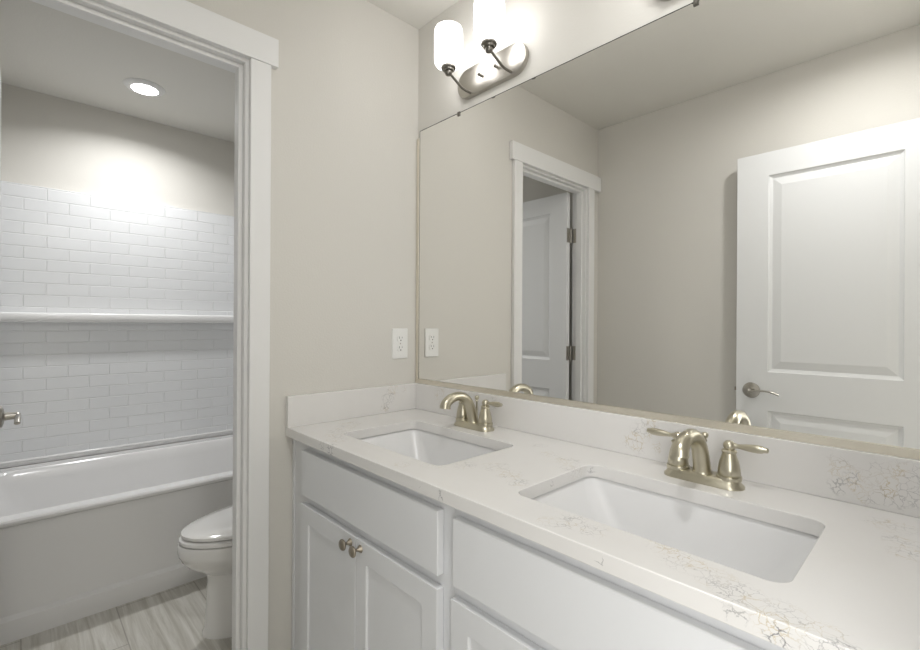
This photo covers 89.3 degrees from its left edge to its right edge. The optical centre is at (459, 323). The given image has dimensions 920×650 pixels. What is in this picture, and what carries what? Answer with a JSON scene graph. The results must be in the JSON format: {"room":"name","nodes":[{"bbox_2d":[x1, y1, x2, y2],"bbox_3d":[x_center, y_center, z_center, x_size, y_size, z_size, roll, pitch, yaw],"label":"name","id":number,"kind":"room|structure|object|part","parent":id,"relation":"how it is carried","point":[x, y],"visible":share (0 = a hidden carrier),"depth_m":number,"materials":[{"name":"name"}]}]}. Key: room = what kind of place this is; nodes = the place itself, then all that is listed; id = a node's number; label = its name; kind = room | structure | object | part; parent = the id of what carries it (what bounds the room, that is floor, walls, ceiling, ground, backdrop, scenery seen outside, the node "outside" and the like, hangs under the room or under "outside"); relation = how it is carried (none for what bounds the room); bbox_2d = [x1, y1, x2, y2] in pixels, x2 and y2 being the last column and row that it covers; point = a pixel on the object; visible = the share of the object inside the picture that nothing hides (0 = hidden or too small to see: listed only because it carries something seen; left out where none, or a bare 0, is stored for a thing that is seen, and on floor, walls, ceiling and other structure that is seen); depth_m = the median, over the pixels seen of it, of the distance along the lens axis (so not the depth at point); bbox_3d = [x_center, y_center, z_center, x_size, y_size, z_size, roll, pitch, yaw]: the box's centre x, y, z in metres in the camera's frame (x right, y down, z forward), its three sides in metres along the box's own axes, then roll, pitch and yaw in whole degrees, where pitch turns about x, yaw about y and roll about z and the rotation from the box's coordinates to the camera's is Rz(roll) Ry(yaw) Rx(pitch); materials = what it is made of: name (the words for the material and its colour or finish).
{"room":"bathroom","nodes":[
{"label":"bathroom","id":0,"kind":"room"},
{"bbox_2d":[0,576,231,649],"bbox_3d":[-0.423,1.262,1.003,2.150,0.100,4.950,0,0,-44],"label":"floor","id":1,"kind":"structure","parent":0,"point":[173,618],"depth_m":1.84,"materials":[{"name":"tile"}]},
{"bbox_2d":[0,434,232,645],"bbox_3d":[-1.626,0.976,2.450,1.500,0.460,0.893,0,0,-44],"label":"bathtub","id":2,"kind":"object","parent":1,"relation":"on","point":[81,537],"visible":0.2,"depth_m":2.05,"materials":[{"name":"white ceramic"}]},
{"bbox_2d":[0,181,233,468],"bbox_3d":[-1.653,0.007,2.483,1.521,1.475,0.880,0,0,-44],"label":"tub surround","id":3,"kind":"object","parent":2,"relation":"on","point":[117,315],"visible":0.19,"depth_m":2.69,"materials":[{"name":"tile"}]},
{"bbox_2d":[177,505,232,638],"bbox_3d":[-0.756,0.832,2.030,0.832,0.757,0.470,0,0,-44],"label":"toilet","id":4,"kind":"object","parent":1,"relation":"on","point":[204,546],"visible":0.22,"depth_m":1.79,"materials":[{"name":"white ceramic"}]},
{"bbox_3d":[-0.847,0.822,1.944,0.571,0.018,0.364,0,0,-44],"label":"seat","id":5,"kind":"part","parent":4,"relation":"part of","materials":[{"name":"white ceramic"}]},
{"bbox_3d":[-0.840,0.796,1.949,0.574,0.029,0.348,0,0,-44],"label":"lid","id":6,"kind":"part","parent":4,"relation":"part of","materials":[{"name":"white ceramic"}]},
{"bbox_2d":[291,439,455,649],"bbox_3d":[-0.116,0.798,1.456,0.581,0.833,0.810,0,0,-44],"label":"vanity cabinet","id":7,"kind":"object","parent":1,"relation":"on","point":[372,554],"visible":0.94,"depth_m":1.22,"materials":[{"name":"white paint"}]},
{"bbox_3d":[-0.392,0.835,1.381,0.020,0.520,0.334,0,0,-44],"label":"cabinet door","id":8,"kind":"part","parent":7,"relation":"part of","materials":[{"name":"white paint"}]},
{"bbox_3d":[-0.310,0.596,1.262,0.030,0.030,0.030,0,0,-44],"label":"knob","id":9,"kind":"part","parent":7,"relation":"part of","materials":[{"name":"silver metal"}]},
{"bbox_3d":[-0.275,0.596,1.224,0.030,0.030,0.030,0,0,-44],"label":"knob","id":10,"kind":"part","parent":7,"relation":"part of","materials":[{"name":"silver metal"}]},
{"bbox_3d":[-0.272,0.476,1.258,0.020,0.143,0.668,0,0,-44],"label":"drawer","id":11,"kind":"part","parent":7,"relation":"part of","materials":[{"name":"white paint"}]},
{"bbox_3d":[-0.160,0.836,1.138,0.020,0.520,0.334,0,0,-44],"label":"cabinet door","id":12,"kind":"part","parent":7,"relation":"part of","materials":[{"name":"white paint"}]},
{"bbox_2d":[286,409,919,649],"bbox_3d":[0.158,0.367,1.189,0.560,0.030,1.574,0,0,-44],"label":"countertop","id":13,"kind":"structure","parent":7,"relation":"on","point":[857,587],"depth_m":0.80,"materials":[{"name":"stone"}]},
{"bbox_2d":[286,383,415,427],"bbox_3d":[-0.378,0.296,1.752,0.560,0.105,0.020,0,0,-44],"label":"side splash","id":14,"kind":"object","parent":13,"relation":"on","point":[313,408],"visible":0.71,"depth_m":1.71,"materials":[{"name":"stone"}]},
{"bbox_2d":[359,429,497,465],"bbox_3d":[-0.109,0.466,1.418,0.356,0.170,0.532,0,0,-44],"label":"sink","id":15,"kind":"object","parent":13,"relation":"in","point":[428,447],"visible":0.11,"depth_m":1.60,"materials":[{"name":"white ceramic"}]},
{"bbox_2d":[440,392,502,431],"bbox_3d":[0.030,0.287,1.579,0.202,0.128,0.201,0,0,-3],"label":"faucet","id":16,"kind":"object","parent":13,"relation":"on","point":[467,413],"visible":1,"depth_m":1.53,"materials":[{"name":"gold metal"}]},
{"bbox_3d":[-0.001,0.280,1.536,0.165,0.113,0.038,0,0,-44],"label":"spout","id":17,"kind":"part","parent":16,"relation":"part of","materials":[{"name":"silver metal"}]},
{"bbox_3d":[0.010,0.301,1.621,0.050,0.068,0.050,0,0,-44],"label":"handle","id":18,"kind":"part","parent":16,"relation":"part of","materials":[{"name":"silver metal"}]},
{"bbox_3d":[0.047,0.341,1.582,0.062,0.020,0.168,0,0,-44],"label":"deck plate","id":19,"kind":"part","parent":16,"relation":"part of","materials":[{"name":"silver metal"}]},
{"bbox_3d":[0.057,0.290,1.593,0.015,0.092,0.015,0,0,13],"label":"lift rod","id":20,"kind":"part","parent":16,"relation":"part of","materials":[{"name":"silver metal"}]},
{"bbox_3d":[0.084,0.301,1.543,0.050,0.068,0.050,0,0,-44],"label":"handle","id":21,"kind":"part","parent":16,"relation":"part of","materials":[{"name":"silver metal"}]},
{"bbox_3d":[0.106,0.262,1.520,0.024,0.023,0.086,0,0,-44],"label":"lever handle","id":22,"kind":"part","parent":16,"relation":"part of","materials":[{"name":"silver metal"}]},
{"bbox_2d":[533,477,818,582],"bbox_3d":[0.384,0.468,0.901,0.356,0.170,0.532,0,0,-44],"label":"sink","id":23,"kind":"object","parent":13,"relation":"in","point":[764,550],"visible":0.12,"depth_m":0.99,"materials":[{"name":"white ceramic"}]},
{"bbox_2d":[647,428,768,490],"bbox_3d":[0.533,0.290,1.051,0.202,0.128,0.201,0,0,-3],"label":"faucet","id":24,"kind":"object","parent":13,"relation":"on","point":[728,476],"visible":1,"depth_m":1.01,"materials":[{"name":"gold metal"}]},
{"bbox_3d":[0.491,0.265,1.115,0.024,0.023,0.086,0,0,-44],"label":"lever handle","id":25,"kind":"part","parent":24,"relation":"part of","materials":[{"name":"silver metal"}]},
{"bbox_3d":[0.512,0.304,1.093,0.050,0.068,0.050,0,0,-44],"label":"handle","id":26,"kind":"part","parent":24,"relation":"part of","materials":[{"name":"silver metal"}]},
{"bbox_3d":[0.502,0.283,1.008,0.165,0.113,0.038,0,0,-44],"label":"spout","id":27,"kind":"part","parent":24,"relation":"part of","materials":[{"name":"silver metal"}]},
{"bbox_3d":[0.549,0.344,1.054,0.062,0.020,0.168,0,0,-44],"label":"deck plate","id":28,"kind":"part","parent":24,"relation":"part of","materials":[{"name":"silver metal"}]},
{"bbox_3d":[0.560,0.293,1.065,0.015,0.092,0.015,0,0,13],"label":"lift rod","id":29,"kind":"part","parent":24,"relation":"part of","materials":[{"name":"silver metal"}]},
{"bbox_3d":[0.587,0.304,1.015,0.050,0.068,0.050,0,0,-44],"label":"handle","id":30,"kind":"part","parent":24,"relation":"part of","materials":[{"name":"silver metal"}]},
{"bbox_3d":[0.608,0.265,0.992,0.024,0.023,0.086,0,0,-44],"label":"lever handle","id":31,"kind":"part","parent":24,"relation":"part of","materials":[{"name":"silver metal"}]},
{"bbox_2d":[451,509,785,649],"bbox_3d":[0.426,0.801,0.887,0.581,0.833,0.760,0,0,-44],"label":"vanity cabinet","id":32,"kind":"object","parent":1,"relation":"on","point":[514,591],"visible":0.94,"depth_m":0.80,"materials":[{"name":"white paint"}]},
{"bbox_3d":[0.104,0.837,0.861,0.020,0.520,0.343,0,0,-44],"label":"cabinet door","id":33,"kind":"part","parent":32,"relation":"part of","materials":[{"name":"white paint"}]},
{"bbox_2d":[1,83,234,468],"bbox_3d":[-2.001,-0.020,2.835,1.780,2.448,0.110,0,0,-44],"label":"wall","id":34,"kind":"structure","parent":0,"point":[48,141],"depth_m":2.71,"materials":[{"name":"white paint"}]},
{"bbox_2d":[0,0,458,142],"bbox_3d":[-0.408,-1.285,1.003,2.150,0.100,4.950,0,0,-44],"label":"ceiling","id":35,"kind":"structure","parent":0,"point":[44,49],"depth_m":2.25,"materials":[{"name":"white paint"}]},
{"bbox_2d":[123,78,165,96],"bbox_3d":[-1.654,-1.235,2.442,0.185,0.014,0.185,0,0,-44],"label":"recessed light","id":36,"kind":"object","parent":35,"relation":"in","point":[140,86],"visible":1,"depth_m":2.43,"materials":[{"name":"white"}]},
{"bbox_2d":[186,0,418,649],"bbox_3d":[-0.742,-0.013,1.483,1.702,2.448,0.095,0,0,-44],"label":"wall","id":37,"kind":"structure","parent":0,"point":[344,85],"depth_m":1.68,"materials":[{"name":"white paint"}]},
{"bbox_2d":[0,72,20,427],"bbox_3d":[-1.359,0.188,1.363,0.095,2.030,0.662,0,0,-41],"label":"door","id":38,"kind":"structure","parent":37,"relation":"in","point":[4,416],"depth_m":1.55,"materials":[{"name":"white paint"}]},
{"bbox_3d":[-1.463,0.312,1.538,0.021,0.023,0.126,0,0,-44],"label":"lever handle","id":39,"kind":"part","parent":38,"relation":"part of","materials":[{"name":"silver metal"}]},
{"bbox_2d":[30,0,248,649],"bbox_3d":[-0.939,0.190,1.287,0.625,2.040,0.038,0,0,-44],"label":"trim","id":40,"kind":"structure","parent":37,"relation":"attached to","point":[65,5],"depth_m":1.48,"materials":[{"name":"white paint"}]},
{"bbox_2d":[93,0,278,69],"bbox_3d":[-0.913,-0.886,1.234,0.863,0.090,0.022,0,0,-44],"label":"trim","id":41,"kind":"structure","parent":37,"relation":"attached to","point":[184,17],"depth_m":1.37,"materials":[{"name":"white paint"}]},
{"bbox_2d":[246,58,270,649],"bbox_3d":[-0.647,0.186,1.496,0.064,2.051,0.019,0,0,-44],"label":"trim","id":42,"kind":"structure","parent":37,"relation":"attached to","point":[259,175],"depth_m":1.49,"materials":[{"name":"white paint"}]},
{"bbox_2d":[392,328,407,358],"bbox_3d":[-0.242,0.080,1.887,0.076,0.123,0.008,0,0,-44],"label":"outlet","id":43,"kind":"object","parent":37,"relation":"attached to","point":[399,335],"visible":1,"depth_m":1.88,"materials":[{"name":"white plastic"}]},
{"bbox_2d":[397,336,403,341],"bbox_3d":[-0.240,0.060,1.885,0.034,0.025,0.002,0,0,-44],"label":"receptacle","id":44,"kind":"object","parent":43,"relation":"attached to","point":[399,338],"depth_m":1.88,"materials":[{"name":"white plastic"}]},
{"bbox_2d":[397,345,403,351],"bbox_3d":[-0.241,0.099,1.885,0.034,0.025,0.002,0,0,-44],"label":"receptacle","id":45,"kind":"object","parent":43,"relation":"attached to","point":[400,348],"depth_m":1.88,"materials":[{"name":"white plastic"}]},
{"bbox_2d":[418,0,692,138],"bbox_3d":[0.444,-0.007,1.383,0.120,2.448,1.685,0,0,-44],"label":"wall","id":46,"kind":"structure","parent":0,"point":[555,33],"depth_m":1.51,"materials":[{"name":"white paint"}]},
{"bbox_2d":[434,0,528,99],"bbox_3d":[0.053,-0.938,1.589,0.170,0.205,0.326,0,0,-44],"label":"vanity light","id":47,"kind":"object","parent":46,"relation":"attached to","point":[508,63],"visible":1,"depth_m":1.59,"materials":[{"name":"white glass"}]},
{"bbox_3d":[-0.040,-0.973,1.637,0.100,0.136,0.100,0,0,-44],"label":"lamp shade","id":48,"kind":"part","parent":47,"relation":"part of","materials":[{"name":"white glass"}]},
{"bbox_3d":[-0.001,-0.867,1.669,0.111,0.053,0.010,0,0,-39],"label":"arm","id":49,"kind":"part","parent":47,"relation":"part of","materials":[{"name":"silver metal"}]},
{"bbox_3d":[0.093,-0.972,1.497,0.100,0.136,0.100,0,0,-44],"label":"lamp shade","id":50,"kind":"part","parent":47,"relation":"part of","materials":[{"name":"white glass"}]},
{"bbox_3d":[0.133,-0.866,1.529,0.111,0.053,0.010,0,0,-39],"label":"arm","id":51,"kind":"part","parent":47,"relation":"part of","materials":[{"name":"silver metal"}]},
{"bbox_2d":[415,0,919,459],"bbox_3d":[0.345,-0.277,1.393,0.012,1.049,1.527,0,0,-44],"label":"wall mirror","id":52,"kind":"object","parent":46,"relation":"attached to","point":[706,214],"visible":1,"depth_m":1.13,"materials":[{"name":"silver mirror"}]},
{"bbox_2d":[416,383,919,517],"bbox_3d":[0.361,0.300,1.368,0.020,0.105,1.554,0,0,-44],"label":"backsplash","id":53,"kind":"structure","parent":46,"relation":"attached to","point":[889,483],"depth_m":1.05,"materials":[{"name":"stone"}]}
]}

